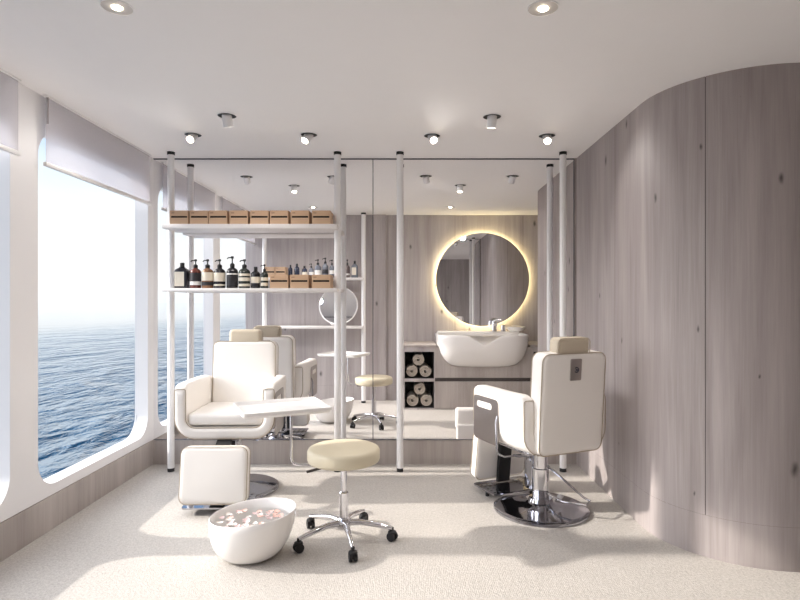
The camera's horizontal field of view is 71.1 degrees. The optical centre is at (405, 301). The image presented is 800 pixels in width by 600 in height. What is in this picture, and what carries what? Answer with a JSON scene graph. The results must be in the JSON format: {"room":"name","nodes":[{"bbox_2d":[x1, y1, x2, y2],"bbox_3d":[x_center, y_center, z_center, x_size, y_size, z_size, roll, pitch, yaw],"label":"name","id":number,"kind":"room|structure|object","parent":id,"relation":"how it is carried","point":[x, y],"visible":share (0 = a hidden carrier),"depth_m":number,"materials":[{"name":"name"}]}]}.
{"room":"salon","nodes":[
{"label":"salon","id":0,"kind":"room"},
{"bbox_2d":[0,72,245,522],"bbox_3d":[-2.242,-0.025,3.795,0.110,2.430,8.490,0,0,0],"label":"wall","id":1,"kind":"structure","parent":0,"point":[22,486],"depth_m":3.31,"materials":[{"name":"white paint"}]},
{"bbox_2d":[0,432,186,561],"bbox_3d":[-2.239,1.296,3.770,0.116,0.207,8.440,0,0,0],"label":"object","id":2,"kind":"structure","parent":1,"relation":"attached to","point":[26,526],"depth_m":3.62,"materials":[{"name":"grey wood"}]},
{"bbox_2d":[246,215,537,399],"bbox_3d":[0.556,0.080,7.994,5.687,2.640,0.008,0,0,0],"label":"wall","id":3,"kind":"structure","parent":0,"point":[427,238],"depth_m":7.99,"materials":[{"name":"grey wood"}]},
{"bbox_2d":[373,215,385,400],"bbox_3d":[-0.373,0.080,7.965,0.177,2.640,0.050,0,0,0],"label":"trim","id":4,"kind":"structure","parent":3,"relation":"attached to","point":[379,221],"depth_m":7.94,"materials":[{"name":"grey wood"}]},
{"bbox_2d":[436,233,528,325],"bbox_3d":[1.083,-0.319,7.954,1.318,1.318,0.068,0,0,0],"label":"round mirror","id":5,"kind":"object","parent":3,"relation":"attached to","point":[482,278],"visible":0.98,"depth_m":7.92,"materials":[{"name":"silver metal"}]},
{"bbox_2d":[0,0,799,214],"bbox_3d":[0.556,-1.270,3.770,5.887,0.060,8.640,0,0,0],"label":"ceiling","id":6,"kind":"structure","parent":0,"point":[370,78],"depth_m":3.11,"materials":[{"name":"paint"}]},
{"bbox_2d":[0,68,20,155],"bbox_3d":[-2.157,-1.026,2.403,0.024,0.426,1.446,0,0,0],"label":"roller blind","id":7,"kind":"object","parent":6,"relation":"attached to","point":[2,147],"visible":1,"depth_m":3.04,"materials":[{"name":"fabric"}]},
{"bbox_2d":[43,95,150,205],"bbox_3d":[-2.157,-1.026,4.032,0.024,0.426,1.379,0,0,0],"label":"roller blind","id":8,"kind":"object","parent":6,"relation":"attached to","point":[46,164],"visible":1,"depth_m":3.79,"materials":[{"name":"fabric"}]},
{"bbox_2d":[99,0,133,15],"bbox_3d":[-1.215,-1.236,2.354,0.132,0.006,0.132,0,0,0],"label":"recessed light","id":9,"kind":"object","parent":6,"relation":"in","point":[117,7],"visible":1,"depth_m":2.35,"materials":[{"name":"white paint"}]},
{"bbox_2d":[161,162,215,211],"bbox_3d":[-2.157,-1.026,5.647,0.024,0.426,1.379,0,0,0],"label":"roller blind","id":10,"kind":"object","parent":6,"relation":"attached to","point":[163,163],"visible":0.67,"depth_m":5.39,"materials":[{"name":"fabric"}]},
{"bbox_2d":[184,132,201,143],"bbox_3d":[-1.577,-1.215,4.144,0.128,0.099,0.131,0,0,0],"label":"ceiling spotlight","id":11,"kind":"object","parent":6,"relation":"attached to","point":[191,137],"visible":0.98,"depth_m":4.11,"materials":[{"name":"white metal"}]},
{"bbox_2d":[217,112,236,126],"bbox_3d":[-1.190,-1.207,3.723,0.128,0.096,0.128,0,0,0],"label":"ceiling spotlight","id":12,"kind":"object","parent":6,"relation":"attached to","point":[226,117],"visible":1,"depth_m":3.70,"materials":[{"name":"white metal"}]},
{"bbox_2d":[221,196,255,244],"bbox_3d":[-2.157,-1.026,7.277,0.024,0.426,1.446,0,0,0],"label":"roller blind","id":13,"kind":"object","parent":6,"relation":"attached to","point":[242,239],"visible":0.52,"depth_m":7.29,"materials":[{"name":"fabric"}]},
{"bbox_2d":[240,175,252,184],"bbox_3d":[-1.577,-1.215,5.537,0.128,0.099,0.133,0,0,0],"label":"ceiling spotlight","id":14,"kind":"object","parent":6,"relation":"attached to","point":[246,178],"visible":0.98,"depth_m":5.52,"materials":[{"name":"white metal"}]},
{"bbox_2d":[288,184,299,192],"bbox_3d":[-1.190,-1.207,5.957,0.128,0.096,0.128,0,0,0],"label":"ceiling spotlight","id":15,"kind":"object","parent":6,"relation":"attached to","point":[293,186],"visible":0.97,"depth_m":5.93,"materials":[{"name":"white metal"}]},
{"bbox_2d":[300,132,317,144],"bbox_3d":[-0.718,-1.213,4.146,0.128,0.101,0.128,0,0,0],"label":"ceiling spotlight","id":16,"kind":"object","parent":6,"relation":"attached to","point":[307,137],"visible":0.97,"depth_m":4.11,"materials":[{"name":"white metal"}]},
{"bbox_2d":[327,175,333,184],"bbox_3d":[-0.718,-1.213,5.534,0.128,0.101,0.128,0,0,0],"label":"ceiling spotlight","id":17,"kind":"object","parent":6,"relation":"attached to","point":[331,177],"visible":0.66,"depth_m":5.52,"materials":[{"name":"white metal"}]},
{"bbox_2d":[419,175,431,183],"bbox_3d":[0.194,-1.216,5.512,0.128,0.099,0.133,0,0,0],"label":"ceiling spotlight","id":18,"kind":"object","parent":6,"relation":"attached to","point":[426,180],"visible":0.95,"depth_m":5.50,"materials":[{"name":"white metal"}]},
{"bbox_2d":[423,133,440,143],"bbox_3d":[0.194,-1.216,4.169,0.128,0.099,0.131,0,0,0],"label":"ceiling spotlight","id":19,"kind":"object","parent":6,"relation":"attached to","point":[433,137],"visible":0.98,"depth_m":4.13,"materials":[{"name":"white metal"}]},
{"bbox_2d":[454,184,465,192],"bbox_3d":[0.575,-1.206,5.937,0.128,0.092,0.128,0,0,0],"label":"ceiling spotlight","id":20,"kind":"object","parent":6,"relation":"attached to","point":[459,186],"visible":0.98,"depth_m":5.91,"materials":[{"name":"white metal"}]},
{"bbox_2d":[482,113,501,128],"bbox_3d":[0.575,-1.206,3.743,0.128,0.092,0.128,0,0,0],"label":"ceiling spotlight","id":21,"kind":"object","parent":6,"relation":"attached to","point":[491,118],"visible":1,"depth_m":3.72,"materials":[{"name":"white metal"}]},
{"bbox_2d":[506,175,518,183],"bbox_3d":[1.050,-1.214,5.511,0.128,0.100,0.132,0,0,0],"label":"ceiling spotlight","id":22,"kind":"object","parent":6,"relation":"attached to","point":[512,178],"visible":0.95,"depth_m":5.50,"materials":[{"name":"white metal"}]},
{"bbox_2d":[527,0,558,16],"bbox_3d":[0.578,-1.236,2.362,0.132,0.006,0.132,0,0,0],"label":"recessed light","id":23,"kind":"object","parent":6,"relation":"in","point":[541,8],"visible":1,"depth_m":2.36,"materials":[{"name":"white paint"}]},
{"bbox_2d":[538,133,555,144],"bbox_3d":[1.050,-1.214,4.170,0.128,0.100,0.130,0,0,0],"label":"ceiling spotlight","id":24,"kind":"object","parent":6,"relation":"attached to","point":[547,137],"visible":0.98,"depth_m":4.13,"materials":[{"name":"white metal"}]},
{"bbox_2d":[0,400,799,599],"bbox_3d":[0.582,1.430,3.770,5.837,0.060,8.640,0,0,0],"label":"floor","id":25,"kind":"structure","parent":0,"point":[137,541],"depth_m":3.15,"materials":[{"name":"carpet"}]},
{"bbox_2d":[174,329,286,509],"bbox_3d":[-1.270,0.809,4.095,0.746,1.182,0.938,0,0,-2],"label":"chair","id":26,"kind":"object","parent":25,"relation":"on","point":[245,366],"visible":0.9,"depth_m":3.91,"materials":[{"name":"white leather"}]},
{"bbox_2d":[188,402,262,424],"bbox_3d":[-1.272,0.822,4.155,0.535,0.085,0.500,0,0,-2],"label":"seat cushion","id":27,"kind":"object","parent":26,"relation":"on","point":[203,413],"depth_m":3.91,"materials":[{"name":"white leather"}]},
{"bbox_2d":[162,151,340,471],"bbox_3d":[-1.255,0.081,4.633,1.438,2.639,0.285,0,0,0],"label":"shelving unit","id":28,"kind":"object","parent":25,"relation":"on","point":[335,228],"visible":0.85,"depth_m":4.61,"materials":[{"name":"white paint"}]},
{"bbox_2d":[170,210,189,223],"bbox_3d":[-1.825,-0.681,4.600,0.147,0.108,0.201,0,0,0],"label":"crate","id":29,"kind":"object","parent":28,"relation":"on","point":[176,216],"visible":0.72,"depth_m":4.50,"materials":[{"name":"brown wood"}]},
{"bbox_2d":[174,263,189,287],"bbox_3d":[-1.822,-0.215,4.559,0.114,0.208,0.072,0,0,0],"label":"toiletry bottle","id":30,"kind":"object","parent":28,"relation":"on","point":[181,274],"visible":0.93,"depth_m":4.52,"materials":[{"name":"black plastic"}]},
{"bbox_2d":[190,259,200,287],"bbox_3d":[-1.713,-0.230,4.560,0.089,0.236,0.089,0,0,0],"label":"toiletry bottle","id":31,"kind":"object","parent":28,"relation":"on","point":[195,273],"visible":0.95,"depth_m":4.53,"materials":[{"name":"brown plastic"}]},
{"bbox_2d":[190,210,208,223],"bbox_3d":[-1.665,-0.681,4.600,0.147,0.108,0.201,0,0,0],"label":"crate","id":32,"kind":"object","parent":28,"relation":"on","point":[196,216],"visible":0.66,"depth_m":4.50,"materials":[{"name":"brown wood"}]},
{"bbox_2d":[201,259,213,287],"bbox_3d":[-1.615,-0.230,4.560,0.094,0.236,0.094,0,0,0],"label":"toiletry bottle","id":33,"kind":"object","parent":28,"relation":"on","point":[207,274],"visible":0.96,"depth_m":4.52,"materials":[{"name":"beige plastic"}]},
{"bbox_2d":[209,210,229,223],"bbox_3d":[-1.512,-0.681,4.600,0.147,0.108,0.201,0,0,0],"label":"crate","id":34,"kind":"object","parent":28,"relation":"on","point":[215,216],"visible":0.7,"depth_m":4.50,"materials":[{"name":"brown wood"}]},
{"bbox_2d":[214,259,225,287],"bbox_3d":[-1.517,-0.230,4.560,0.094,0.236,0.094,0,0,0],"label":"toiletry bottle","id":35,"kind":"object","parent":28,"relation":"on","point":[219,273],"visible":0.93,"depth_m":4.52,"materials":[{"name":"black plastic"}]},
{"bbox_2d":[226,256,237,287],"bbox_3d":[-1.414,-0.242,4.560,0.092,0.261,0.092,0,0,0],"label":"toiletry bottle","id":36,"kind":"object","parent":28,"relation":"on","point":[232,272],"visible":0.96,"depth_m":4.52,"materials":[{"name":"black plastic"}]},
{"bbox_2d":[230,210,249,223],"bbox_3d":[-1.345,-0.681,4.600,0.147,0.108,0.201,0,0,0],"label":"crate","id":37,"kind":"object","parent":28,"relation":"on","point":[236,216],"visible":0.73,"depth_m":4.50,"materials":[{"name":"brown wood"}]},
{"bbox_2d":[238,259,249,287],"bbox_3d":[-1.316,-0.230,4.560,0.094,0.236,0.094,0,0,0],"label":"toiletry bottle","id":38,"kind":"object","parent":28,"relation":"on","point":[244,273],"visible":0.98,"depth_m":4.52,"materials":[{"name":"black plastic"}]},
{"bbox_2d":[251,267,259,287],"bbox_3d":[-1.225,-0.199,4.560,0.074,0.175,0.074,0,0,0],"label":"toiletry bottle","id":39,"kind":"object","parent":28,"relation":"on","point":[255,275],"visible":0.92,"depth_m":4.53,"materials":[{"name":"black plastic"}]},
{"bbox_2d":[250,210,269,223],"bbox_3d":[-1.178,-0.681,4.600,0.147,0.108,0.201,0,0,0],"label":"crate","id":40,"kind":"object","parent":28,"relation":"on","point":[256,216],"visible":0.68,"depth_m":4.50,"materials":[{"name":"brown wood"}]},
{"bbox_2d":[261,264,267,287],"bbox_3d":[-1.153,-0.209,4.560,0.061,0.195,0.061,0,0,0],"label":"toiletry bottle","id":41,"kind":"object","parent":28,"relation":"on","point":[264,275],"visible":0.95,"depth_m":4.54,"materials":[{"name":"black plastic"}]},
{"bbox_2d":[270,275,289,287],"bbox_3d":[-1.021,-0.166,4.600,0.147,0.108,0.201,0,0,0],"label":"crate","id":42,"kind":"object","parent":28,"relation":"on","point":[276,281],"visible":0.75,"depth_m":4.50,"materials":[{"name":"brown wood"}]},
{"bbox_2d":[270,210,290,223],"bbox_3d":[-1.020,-0.681,4.600,0.147,0.108,0.201,0,0,0],"label":"crate","id":43,"kind":"object","parent":28,"relation":"on","point":[276,216],"visible":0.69,"depth_m":4.50,"materials":[{"name":"brown wood"}]},
{"bbox_2d":[290,275,311,287],"bbox_3d":[-0.859,-0.166,4.600,0.147,0.108,0.201,0,0,0],"label":"crate","id":44,"kind":"object","parent":28,"relation":"on","point":[296,281],"visible":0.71,"depth_m":4.50,"materials":[{"name":"brown wood"}]},
{"bbox_2d":[291,210,311,223],"bbox_3d":[-0.853,-0.681,4.600,0.147,0.108,0.201,0,0,0],"label":"crate","id":45,"kind":"object","parent":28,"relation":"on","point":[297,216],"visible":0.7,"depth_m":4.50,"materials":[{"name":"brown wood"}]},
{"bbox_2d":[312,210,332,223],"bbox_3d":[-0.682,-0.681,4.600,0.147,0.108,0.201,0,0,0],"label":"crate","id":46,"kind":"object","parent":28,"relation":"on","point":[318,216],"visible":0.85,"depth_m":4.50,"materials":[{"name":"brown wood"}]},
{"bbox_2d":[312,275,332,287],"bbox_3d":[-0.682,-0.166,4.600,0.147,0.108,0.201,0,0,0],"label":"crate","id":47,"kind":"object","parent":28,"relation":"on","point":[318,281],"visible":0.94,"depth_m":4.50,"materials":[{"name":"brown wood"}]},
{"bbox_2d":[208,497,296,564],"bbox_3d":[-0.846,1.269,3.100,0.474,0.262,0.436,0,0,0],"label":"bowl","id":48,"kind":"object","parent":25,"relation":"on","point":[257,543],"visible":0.98,"depth_m":2.96,"materials":[{"name":"white ceramic"}]},
{"bbox_2d":[183,164,346,438],"bbox_3d":[-1.255,0.081,5.048,1.438,2.639,0.285,0,0,0],"label":"shelving unit","id":49,"kind":"object","parent":25,"relation":"on","point":[190,167],"visible":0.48,"depth_m":5.03,"materials":[{"name":"white paint"}]},
{"bbox_2d":[253,325,316,438],"bbox_3d":[-1.270,0.809,5.587,0.746,1.182,0.934,0,0,2],"label":"chair","id":50,"kind":"object","parent":25,"relation":"on","point":[301,378],"visible":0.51,"depth_m":5.20,"materials":[{"name":"white leather"}]},
{"bbox_2d":[262,212,365,402],"bbox_3d":[-1.278,0.081,7.780,1.443,2.639,0.300,0,0,0],"label":"shelving unit","id":51,"kind":"object","parent":25,"relation":"on","point":[362,279],"visible":0.55,"depth_m":7.75,"materials":[{"name":"white paint"}]},
{"bbox_2d":[265,267,274,277],"bbox_3d":[-1.864,-0.407,7.750,0.135,0.146,0.184,0,0,0],"label":"crate","id":52,"kind":"object","parent":51,"relation":"on","point":[270,270],"visible":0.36,"depth_m":7.66,"materials":[{"name":"brown wood"}]},
{"bbox_2d":[275,267,287,274],"bbox_3d":[-1.720,-0.407,7.750,0.135,0.146,0.184,0,0,0],"label":"crate","id":53,"kind":"object","parent":51,"relation":"on","point":[278,270],"visible":0.73,"depth_m":7.66,"materials":[{"name":"brown wood"}]},
{"bbox_2d":[288,265,291,274],"bbox_3d":[-1.596,-0.424,7.730,0.055,0.180,0.055,0,0,0],"label":"toiletry bottle","id":54,"kind":"object","parent":51,"relation":"on","point":[290,268],"visible":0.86,"depth_m":7.71,"materials":[{"name":"blue plastic"}]},
{"bbox_2d":[294,264,298,274],"bbox_3d":[-1.506,-0.431,7.730,0.069,0.193,0.069,0,0,0],"label":"toiletry bottle","id":55,"kind":"object","parent":51,"relation":"on","point":[296,269],"visible":0.88,"depth_m":7.70,"materials":[{"name":"blue plastic"}]},
{"bbox_2d":[302,266,306,274],"bbox_3d":[-1.401,-0.417,7.730,0.070,0.166,0.070,0,0,0],"label":"toiletry bottle","id":56,"kind":"object","parent":51,"relation":"on","point":[304,270],"visible":0.85,"depth_m":7.70,"materials":[{"name":"white plastic"}]},
{"bbox_2d":[309,263,313,275],"bbox_3d":[-1.307,-0.433,7.730,0.064,0.197,0.064,0,0,0],"label":"toiletry bottle","id":57,"kind":"object","parent":51,"relation":"on","point":[311,270],"visible":0.95,"depth_m":7.71,"materials":[{"name":"white plastic"}]},
{"bbox_2d":[315,259,320,274],"bbox_3d":[-1.216,-0.461,7.730,0.089,0.254,0.089,0,0,0],"label":"toiletry bottle","id":58,"kind":"object","parent":51,"relation":"on","point":[317,267],"visible":0.86,"depth_m":7.69,"materials":[{"name":"grey plastic"}]},
{"bbox_2d":[322,258,327,274],"bbox_3d":[-1.114,-0.472,7.730,0.084,0.276,0.084,0,0,0],"label":"toiletry bottle","id":59,"kind":"object","parent":51,"relation":"on","point":[325,266],"visible":0.83,"depth_m":7.70,"materials":[{"name":"grey plastic"}]},
{"bbox_2d":[329,260,333,277],"bbox_3d":[-1.023,-0.458,7.730,0.072,0.248,0.070,0,0,0],"label":"toiletry bottle","id":60,"kind":"object","parent":51,"relation":"on","point":[331,269],"visible":0.9,"depth_m":7.71,"materials":[{"name":"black plastic"}]},
{"bbox_2d":[319,287,357,324],"bbox_3d":[-0.939,0.055,7.778,0.546,0.543,0.172,0,0,0],"label":"mirror","id":61,"kind":"object","parent":51,"relation":"on","point":[326,304],"visible":0.67,"depth_m":7.77,"materials":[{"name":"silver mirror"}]},
{"bbox_2d":[346,259,349,277],"bbox_3d":[-0.810,-0.460,7.730,0.070,0.253,0.070,0,0,13],"label":"toiletry bottle","id":62,"kind":"object","parent":51,"relation":"on","point":[347,266],"visible":0.78,"depth_m":7.70,"materials":[{"name":"black plastic"}]},
{"bbox_2d":[351,261,357,277],"bbox_3d":[-0.708,-0.451,7.729,0.088,0.235,0.056,0,0,0],"label":"toiletry bottle","id":63,"kind":"object","parent":51,"relation":"on","point":[354,268],"visible":1,"depth_m":7.70,"materials":[{"name":"black plastic"}]},
{"bbox_2d":[233,397,397,561],"bbox_3d":[-0.499,0.995,3.217,0.883,0.810,0.590,0,0,-24],"label":"stool","id":64,"kind":"object","parent":25,"relation":"on","point":[343,455],"visible":1,"depth_m":3.23,"materials":[{"name":"beige leather"}]},
{"bbox_2d":[233,397,331,419],"bbox_3d":[-0.715,0.606,3.217,0.490,0.032,0.390,0,0,-24],"label":"tray","id":65,"kind":"object","parent":64,"relation":"on","point":[258,409],"depth_m":3.21,"materials":[{"name":"white plastic"}]},
{"bbox_2d":[315,397,353,422],"bbox_3d":[-0.846,1.269,6.580,0.474,0.262,0.436,0,0,0],"label":"bowl","id":66,"kind":"object","parent":25,"relation":"on","point":[328,417],"visible":0.48,"depth_m":6.45,"materials":[{"name":"white ceramic"}]},
{"bbox_2d":[317,351,396,429],"bbox_3d":[-0.499,0.995,6.463,0.883,0.810,0.590,0,0,24],"label":"stool","id":67,"kind":"object","parent":25,"relation":"on","point":[374,380],"visible":0.88,"depth_m":6.34,"materials":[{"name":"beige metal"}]},
{"bbox_2d":[317,351,369,384],"bbox_3d":[-0.698,0.772,6.463,0.628,0.364,0.544,0,0,0],"label":"tray","id":68,"kind":"object","parent":67,"relation":"on","point":[362,379],"depth_m":6.35,"materials":[{"name":"white metal"}]},
{"bbox_2d":[396,151,403,471],"bbox_3d":[-0.050,0.081,4.630,0.062,2.639,0.062,0,0,0],"label":"support pole","id":69,"kind":"object","parent":25,"relation":"on","point":[399,154],"visible":1,"depth_m":4.61,"materials":[{"name":"white metal"}]},
{"bbox_2d":[403,164,403,438],"bbox_3d":[-0.050,0.081,5.050,0.062,2.639,0.062,0,0,0],"label":"support pole","id":70,"kind":"object","parent":25,"relation":"on","point":[403,164],"visible":0.08,"depth_m":5.05,"materials":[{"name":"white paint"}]},
{"bbox_2d":[455,407,473,438],"bbox_3d":[0.568,1.200,5.300,0.200,0.400,0.170,0,0,0],"label":"stool","id":71,"kind":"object","parent":25,"relation":"on","point":[464,423],"visible":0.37,"depth_m":5.25,"materials":[{"name":"white leather"}]},
{"bbox_2d":[455,407,473,428],"bbox_3d":[0.568,1.100,5.300,0.200,0.200,0.100,0,0,0],"label":"cushion","id":72,"kind":"object","parent":71,"relation":"on","point":[463,415],"depth_m":5.25,"materials":[{"name":"white leather"}]},
{"bbox_2d":[404,341,537,409],"bbox_3d":[1.007,0.980,7.631,2.153,0.840,0.713,0,0,0],"label":"vanity cabinet","id":73,"kind":"object","parent":25,"relation":"on","point":[449,386],"visible":0.58,"depth_m":7.29,"materials":[{"name":"grey wood"}]},
{"bbox_2d":[406,362,416,376],"bbox_3d":[0.078,0.902,7.550,0.145,0.151,0.420,0,0,0],"label":"rolled towel","id":74,"kind":"object","parent":73,"relation":"in","point":[411,368],"visible":1,"depth_m":7.37,"materials":[{"name":"beige fabric"}]},
{"bbox_2d":[412,352,423,364],"bbox_3d":[0.164,0.758,7.550,0.147,0.141,0.420,0,0,0],"label":"rolled towel","id":75,"kind":"object","parent":74,"relation":"on","point":[418,359],"visible":1,"depth_m":7.34,"materials":[{"name":"beige fabric"}]},
{"bbox_2d":[407,390,417,405],"bbox_3d":[0.088,1.293,7.550,0.150,0.140,0.420,0,0,0],"label":"rolled towel","id":76,"kind":"object","parent":73,"relation":"in","point":[412,399],"visible":0.96,"depth_m":7.38,"materials":[{"name":"beige fabric"}]},
{"bbox_2d":[404,341,435,346],"bbox_3d":[0.164,0.573,7.631,0.466,0.026,0.713,0,0,0],"label":"countertop","id":77,"kind":"structure","parent":73,"relation":"on","point":[406,343],"depth_m":7.38,"materials":[{"name":"grey wood"}]},
{"bbox_2d":[435,330,528,366],"bbox_3d":[1.005,0.640,7.544,1.211,0.470,0.888,0,0,0],"label":"basin","id":78,"kind":"object","parent":77,"relation":"in","point":[467,348],"visible":0.94,"depth_m":7.17,"materials":[{"name":"white ceramic"}]},
{"bbox_2d":[491,319,500,330],"bbox_3d":[1.252,0.319,7.707,0.130,0.171,0.218,0,0,0],"label":"tap","id":79,"kind":"object","parent":78,"relation":"on","point":[494,324],"visible":1,"depth_m":7.75,"materials":[{"name":"silver metal"}]},
{"bbox_2d":[506,326,525,330],"bbox_3d":[1.528,0.367,7.780,0.276,0.074,0.276,0,0,0],"label":"soap dish","id":80,"kind":"object","parent":78,"relation":"on","point":[510,328],"visible":1,"depth_m":7.68,"materials":[{"name":"white ceramic"}]},
{"bbox_2d":[419,363,430,376],"bbox_3d":[0.257,0.910,7.550,0.151,0.141,0.420,0,0,0],"label":"rolled towel","id":81,"kind":"object","parent":73,"relation":"in","point":[425,370],"visible":0.99,"depth_m":7.37,"materials":[{"name":"beige fabric"}]},
{"bbox_2d":[420,390,431,405],"bbox_3d":[0.268,1.293,7.550,0.147,0.138,0.420,0,0,0],"label":"rolled towel","id":82,"kind":"object","parent":73,"relation":"in","point":[426,399],"visible":0.98,"depth_m":7.37,"materials":[{"name":"beige fabric"}]},
{"bbox_2d":[414,382,424,393],"bbox_3d":[0.179,1.134,7.550,0.144,0.153,0.420,0,0,0],"label":"rolled towel","id":83,"kind":"object","parent":82,"relation":"on","point":[419,387],"visible":0.91,"depth_m":7.35,"materials":[{"name":"beige fabric"}]},
{"bbox_2d":[528,341,537,346],"bbox_3d":[1.848,0.573,7.631,0.470,0.026,0.713,0,0,0],"label":"countertop","id":84,"kind":"structure","parent":73,"relation":"on","point":[530,343],"depth_m":7.55,"materials":[{"name":"brown wood"}]},
{"bbox_2d":[470,336,605,527],"bbox_3d":[0.867,0.809,3.876,0.746,1.182,0.938,0,0,-23],"label":"chair","id":85,"kind":"object","parent":25,"relation":"on","point":[564,412],"visible":1,"depth_m":3.54,"materials":[{"name":"white leather"}]},
{"bbox_2d":[546,164,552,350],"bbox_3d":[1.298,0.081,5.050,0.062,2.639,0.062,0,0,0],"label":"support pole","id":86,"kind":"object","parent":25,"relation":"on","point":[549,167],"visible":0.58,"depth_m":5.03,"materials":[{"name":"white metal"}]},
{"bbox_2d":[559,151,566,471],"bbox_3d":[1.298,0.081,4.630,0.062,2.639,0.062,0,0,0],"label":"support pole","id":87,"kind":"object","parent":25,"relation":"on","point":[562,154],"visible":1,"depth_m":4.61,"materials":[{"name":"white metal"}]},
{"bbox_2d":[538,162,572,351],"bbox_3d":[2.040,0.080,6.203,1.125,2.640,2.736,0,0,45],"label":"wall","id":88,"kind":"structure","parent":0,"point":[542,193],"depth_m":5.51,"materials":[{"name":"grey wood"}]},
{"bbox_2d":[577,63,799,571],"bbox_3d":[2.040,0.080,3.477,1.125,2.640,2.736,0,0,-45],"label":"wall","id":89,"kind":"structure","parent":0,"point":[688,207],"depth_m":3.09,"materials":[{"name":"grey wood"}]},
{"bbox_2d":[153,440,576,463],"bbox_3d":[-0.348,1.297,4.840,3.677,0.206,0.024,0,0,0],"label":"baseboard","id":90,"kind":"structure","parent":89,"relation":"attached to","point":[262,451],"depth_m":4.83,"materials":[{"name":"grey wood"}]},
{"bbox_2d":[153,158,372,439],"bbox_3d":[-1.233,-0.025,4.840,1.895,2.429,0.016,0,0,0],"label":"mirror","id":91,"kind":"object","parent":90,"relation":"on","point":[153,158],"visible":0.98,"depth_m":4.83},
{"bbox_2d":[373,158,573,439],"bbox_3d":[0.583,-0.025,4.840,1.737,2.429,0.016,0,0,0],"label":"mirror","id":92,"kind":"object","parent":90,"relation":"on","point":[373,158],"visible":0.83,"depth_m":4.84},
{"bbox_2d":[574,158,576,335],"bbox_3d":[1.472,-0.025,4.840,0.036,2.430,0.024,0,0,0],"label":"trim","id":93,"kind":"structure","parent":89,"relation":"attached to","point":[575,159],"depth_m":4.83,"materials":[{"name":"grey wood"}]},
{"label":"outside","id":94,"kind":"structure","parent":0,"visible":0},
{"bbox_2d":[38,303,244,479],"bbox_3d":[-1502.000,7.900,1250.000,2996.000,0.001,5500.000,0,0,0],"label":"sea","id":95,"kind":"structure","parent":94,"point":[86,351],"depth_m":65.53,"materials":[{"name":"blue liquid"}]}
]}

